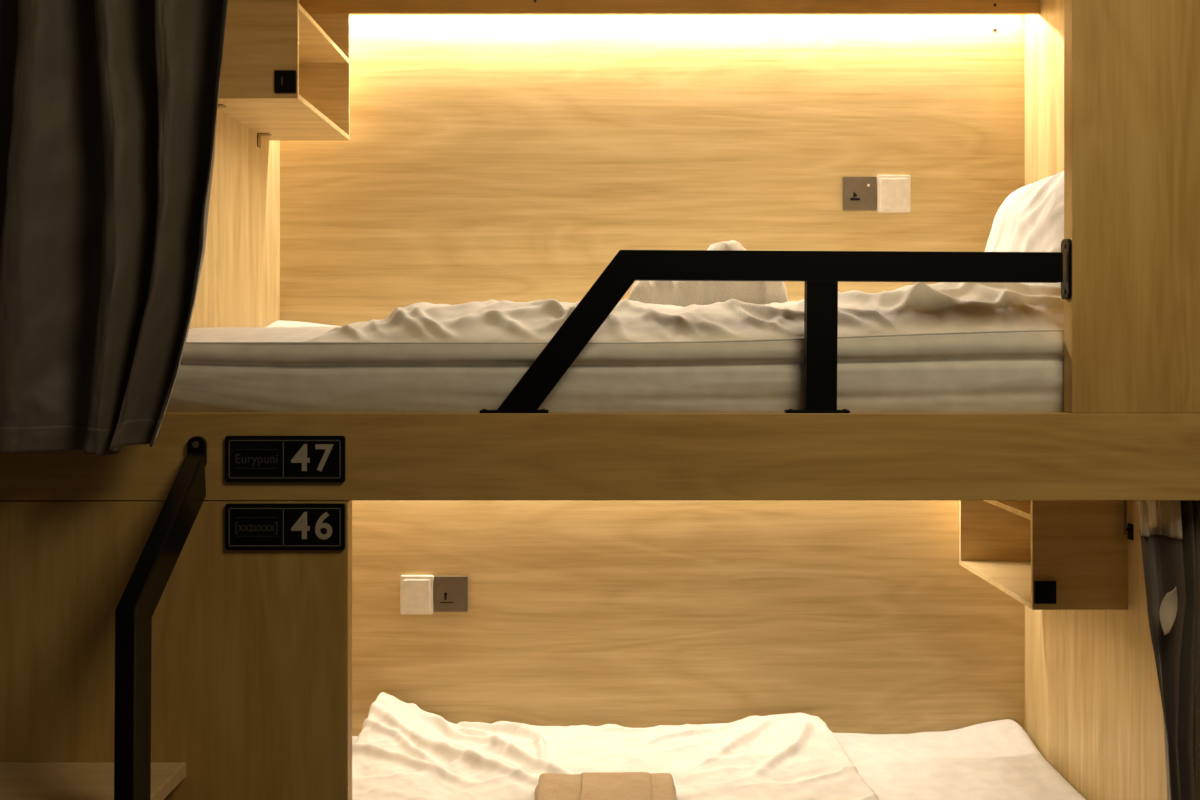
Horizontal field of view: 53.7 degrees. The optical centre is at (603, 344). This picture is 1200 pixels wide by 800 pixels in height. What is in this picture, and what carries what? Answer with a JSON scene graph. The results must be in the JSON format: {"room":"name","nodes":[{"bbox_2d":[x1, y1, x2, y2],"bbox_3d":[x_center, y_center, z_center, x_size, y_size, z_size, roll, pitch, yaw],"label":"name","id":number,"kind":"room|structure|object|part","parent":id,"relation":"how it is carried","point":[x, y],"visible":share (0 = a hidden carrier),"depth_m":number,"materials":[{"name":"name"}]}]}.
{"room":"dormitory","nodes":[
{"label":"dormitory","id":0,"kind":"room"},
{"bbox_2d":[189,109,279,328],"bbox_3d":[-0.893,0.220,2.720,0.035,2.660,0.960,0,0,0],"label":"wall","id":1,"kind":"structure","parent":0,"point":[239,284],"depth_m":2.86,"materials":[{"name":"brown wood"}]},
{"bbox_2d":[257,133,270,147],"bbox_3d":[-0.861,-0.518,3.000,0.030,0.034,0.024,0,0,0],"label":"bracket","id":2,"kind":"object","parent":1,"relation":"attached to","point":[259,135],"visible":1,"depth_m":2.99,"materials":[{"name":"brown metal"}]},
{"bbox_3d":[-0.875,-0.518,3.000,0.003,0.034,0.024,0,0,0],"label":"wall plate","id":3,"kind":"part","parent":2,"relation":"part of","materials":[{"name":"brown metal"}]},
{"bbox_3d":[-0.861,-0.533,3.000,0.030,0.003,0.024,0,0,0],"label":"shelf plate","id":4,"kind":"part","parent":2,"relation":"part of","materials":[{"name":"brown metal"}]},
{"bbox_2d":[218,0,349,140],"bbox_3d":[-0.770,-0.772,2.832,0.211,0.475,0.537,0,0,0],"label":"wall shelf","id":5,"kind":"object","parent":1,"relation":"attached to","point":[285,69],"visible":0.92,"depth_m":2.65,"materials":[{"name":"brown wood"}]},
{"bbox_2d":[274,70,296,92],"bbox_3d":[-0.691,-0.571,2.567,0.047,0.049,0.007,0,0,0],"label":"socket","id":6,"kind":"object","parent":5,"relation":"attached to","point":[285,81],"depth_m":2.56,"materials":[{"name":"black plastic"}]},
{"bbox_3d":[-0.770,-0.740,2.835,0.211,0.012,0.506,0,0,0],"label":"shelf","id":7,"kind":"part","parent":5,"relation":"part of","materials":[{"name":"brown wood"}]},
{"bbox_2d":[280,15,1024,735],"bbox_3d":[0.130,0.220,3.215,2.160,2.660,0.030,0,0,0],"label":"wall","id":8,"kind":"structure","parent":0,"point":[513,158],"depth_m":3.20,"materials":[{"name":"brown wood"}]},
{"bbox_2d":[400,575,433,613],"bbox_3d":[-0.504,0.674,3.194,0.088,0.104,0.012,0,0,0],"label":"light switch","id":9,"kind":"object","parent":8,"relation":"attached to","point":[416,591],"visible":1,"depth_m":3.19,"materials":[{"name":"white plastic"}]},
{"bbox_2d":[434,576,467,611],"bbox_3d":[-0.412,0.671,3.195,0.090,0.096,0.010,0,0,0],"label":"switch","id":10,"kind":"object","parent":8,"relation":"attached to","point":[450,592],"visible":1,"depth_m":3.19,"materials":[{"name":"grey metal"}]},
{"bbox_2d":[843,177,875,209],"bbox_3d":[0.689,-0.409,3.194,0.088,0.090,0.012,0,0,0],"label":"switch","id":11,"kind":"object","parent":8,"relation":"attached to","point":[859,193],"visible":1,"depth_m":3.19,"materials":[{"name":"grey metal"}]},
{"bbox_2d":[877,175,910,211],"bbox_3d":[0.781,-0.408,3.194,0.090,0.100,0.012,0,0,0],"label":"light switch","id":12,"kind":"object","parent":8,"relation":"attached to","point":[893,191],"visible":1,"depth_m":3.19,"materials":[{"name":"white plastic"}]},
{"bbox_2d":[1025,0,1199,799],"bbox_3d":[1.155,0.220,2.720,0.035,2.660,0.960,0,0,0],"label":"wall","id":13,"kind":"structure","parent":0,"point":[1094,711],"depth_m":2.80,"materials":[{"name":"brown wood"}]},
{"bbox_2d":[959,500,1127,609],"bbox_3d":[1.034,0.377,2.832,0.207,0.397,0.537,0,0,0],"label":"wall shelf","id":14,"kind":"object","parent":13,"relation":"attached to","point":[1042,554],"visible":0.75,"depth_m":2.57,"materials":[{"name":"brown wood"}]},
{"bbox_3d":[1.034,0.376,2.835,0.207,0.012,0.506,0,0,0],"label":"shelf","id":15,"kind":"part","parent":14,"relation":"part of","materials":[{"name":"brown wood"}]},
{"bbox_2d":[1034,581,1055,603],"bbox_3d":[0.957,0.536,2.567,0.047,0.049,0.007,0,0,0],"label":"socket","id":16,"kind":"object","parent":14,"relation":"attached to","point":[1044,591],"depth_m":2.56,"materials":[{"name":"black plastic"}]},
{"bbox_2d":[1123,500,1132,540],"bbox_3d":[1.129,0.378,2.554,0.016,0.085,0.024,0,0,0],"label":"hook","id":17,"kind":"object","parent":13,"relation":"attached to","point":[1127,527],"visible":1,"depth_m":2.55,"materials":[{"name":"black metal"}]},
{"bbox_3d":[1.135,0.403,2.554,0.003,0.035,0.024,0,0,0],"label":"plate","id":18,"kind":"part","parent":17,"relation":"part of","materials":[{"name":"black metal"}]},
{"bbox_3d":[0.000,1.570,1.150,4.400,0.040,4.300,0,0,0],"label":"floor","id":19,"kind":"structure","parent":0,"visible":0},
{"bbox_2d":[0,762,185,799],"bbox_3d":[-1.198,1.163,2.033,0.844,0.775,0.335,0,0,0],"label":"step stool","id":20,"kind":"object","parent":19,"relation":"on","point":[18,780],"visible":0.78,"depth_m":2.12,"materials":[{"name":"laminate"}]},
{"bbox_2d":[0,0,1199,799],"bbox_3d":[0.000,0.220,2.700,3.400,2.660,1.000,0,0,0],"label":"bunk bed","id":21,"kind":"object","parent":19,"relation":"on","point":[251,653],"visible":0.78,"depth_m":2.20,"materials":[{"name":"brown wood"}]},
{"bbox_2d":[114,436,206,799],"bbox_3d":[-0.754,0.860,2.012,0.072,1.381,0.374,0,0,0],"label":"handrail","id":22,"kind":"object","parent":21,"relation":"attached to","point":[136,607],"visible":1,"depth_m":1.91,"materials":[{"name":"black metal"}]},
{"bbox_3d":[-1.088,0.920,2.220,1.224,1.259,0.040,0,0,0],"label":"panel","id":23,"kind":"part","parent":21,"relation":"part of","materials":[{"name":"brown wood"}]},
{"bbox_2d":[225,503,345,549],"bbox_3d":[-0.591,0.337,2.195,0.222,0.086,0.010,0,0,0],"label":"number sign","id":24,"kind":"object","parent":21,"relation":"attached to","point":[248,526],"visible":1,"depth_m":2.19,"materials":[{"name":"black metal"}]},
{"bbox_2d":[225,436,345,481],"bbox_3d":[-0.591,0.211,2.195,0.222,0.086,0.010,0,0,0],"label":"number sign","id":25,"kind":"object","parent":21,"relation":"attached to","point":[247,458],"visible":1,"depth_m":2.19,"materials":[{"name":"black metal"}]},
{"bbox_2d":[166,320,1063,411],"bbox_3d":[0.131,0.035,2.722,2.005,0.201,0.949,0,0,0],"label":"mattress","id":26,"kind":"object","parent":21,"relation":"on","point":[271,367],"visible":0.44,"depth_m":2.26,"materials":[{"name":"white fabric"}]},
{"bbox_2d":[304,282,1063,341],"bbox_3d":[0.236,-0.078,2.658,1.645,0.148,0.803,0,0,0],"label":"duvet","id":27,"kind":"object","parent":26,"relation":"on","point":[920,307],"visible":0.79,"depth_m":2.33,"materials":[{"name":"white fabric"}]},
{"bbox_2d":[628,240,787,306],"bbox_3d":[0.236,-0.149,2.765,0.382,0.186,0.231,0,0,0],"label":"folded towel","id":28,"kind":"object","parent":27,"relation":"on","point":[676,293],"visible":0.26,"depth_m":2.66,"materials":[{"name":"beige fabric"}]},
{"bbox_2d":[984,171,1063,287],"bbox_3d":[1.005,-0.222,2.720,0.201,0.340,0.605,0,0,0],"label":"pillow","id":29,"kind":"object","parent":27,"relation":"on","point":[1031,218],"visible":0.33,"depth_m":2.61,"materials":[{"name":"white fabric"}]},
{"bbox_2d":[352,719,1085,799],"bbox_3d":[0.131,1.094,2.722,2.005,0.172,0.949,0,0,0],"label":"mattress","id":30,"kind":"object","parent":21,"relation":"on","point":[992,760],"visible":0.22,"depth_m":2.94,"materials":[{"name":"white fabric"}]},
{"bbox_2d":[352,692,878,799],"bbox_3d":[-0.016,0.988,2.729,1.367,0.136,0.894,0,0,0],"label":"duvet","id":31,"kind":"object","parent":30,"relation":"on","point":[402,750],"visible":0.91,"depth_m":2.85,"materials":[{"name":"white fabric"}]},
{"bbox_2d":[535,772,676,799],"bbox_3d":[0.004,0.968,2.493,0.313,0.060,0.305,0,0,0],"label":"folded towel","id":32,"kind":"object","parent":31,"relation":"on","point":[585,785],"visible":1,"depth_m":2.54,"materials":[{"name":"beige fabric"}]},
{"bbox_2d":[480,239,1071,412],"bbox_3d":[0.319,-0.036,2.220,1.102,0.326,0.038,0,0,0],"label":"guard rail","id":33,"kind":"object","parent":21,"relation":"attached to","point":[821,272],"visible":1,"depth_m":2.20,"materials":[{"name":"black metal"}]},
{"bbox_3d":[-0.168,0.124,2.220,0.128,0.005,0.034,0,0,0],"label":"foot plate","id":34,"kind":"part","parent":33,"relation":"part of","materials":[{"name":"black metal"}]},
{"bbox_3d":[0.400,0.124,2.220,0.119,0.005,0.034,0,0,0],"label":"foot plate","id":35,"kind":"part","parent":33,"relation":"part of","materials":[{"name":"black metal"}]},
{"bbox_3d":[0.406,0.001,2.219,0.059,0.243,0.030,0,0,0],"label":"post","id":36,"kind":"part","parent":33,"relation":"part of","materials":[{"name":"black metal"}]},
{"bbox_3d":[1.285,-0.491,2.220,0.830,1.237,0.040,0,0,0],"label":"panel","id":37,"kind":"part","parent":21,"relation":"part of","materials":[{"name":"brown wood"}]},
{"bbox_2d":[1138,500,1198,799],"bbox_3d":[1.073,0.818,2.285,0.119,1.123,0.081,0,0,0],"label":"curtain","id":38,"kind":"object","parent":21,"relation":"hanging from","point":[1168,528],"visible":0.88,"depth_m":2.28,"materials":[{"name":"grey fabric"}]},
{"bbox_3d":[-0.370,-1.065,2.153,2.460,0.030,0.096,0,0,0],"label":"rail","id":39,"kind":"object","parent":21,"relation":"attached to","visible":0},
{"bbox_2d":[0,0,227,455],"bbox_3d":[-1.137,-0.435,2.092,1.008,1.256,0.116,0,0,0],"label":"curtain","id":40,"kind":"object","parent":39,"relation":"hanging from","point":[108,108],"visible":1,"depth_m":2.08,"materials":[{"name":"grey fabric"}]}
]}

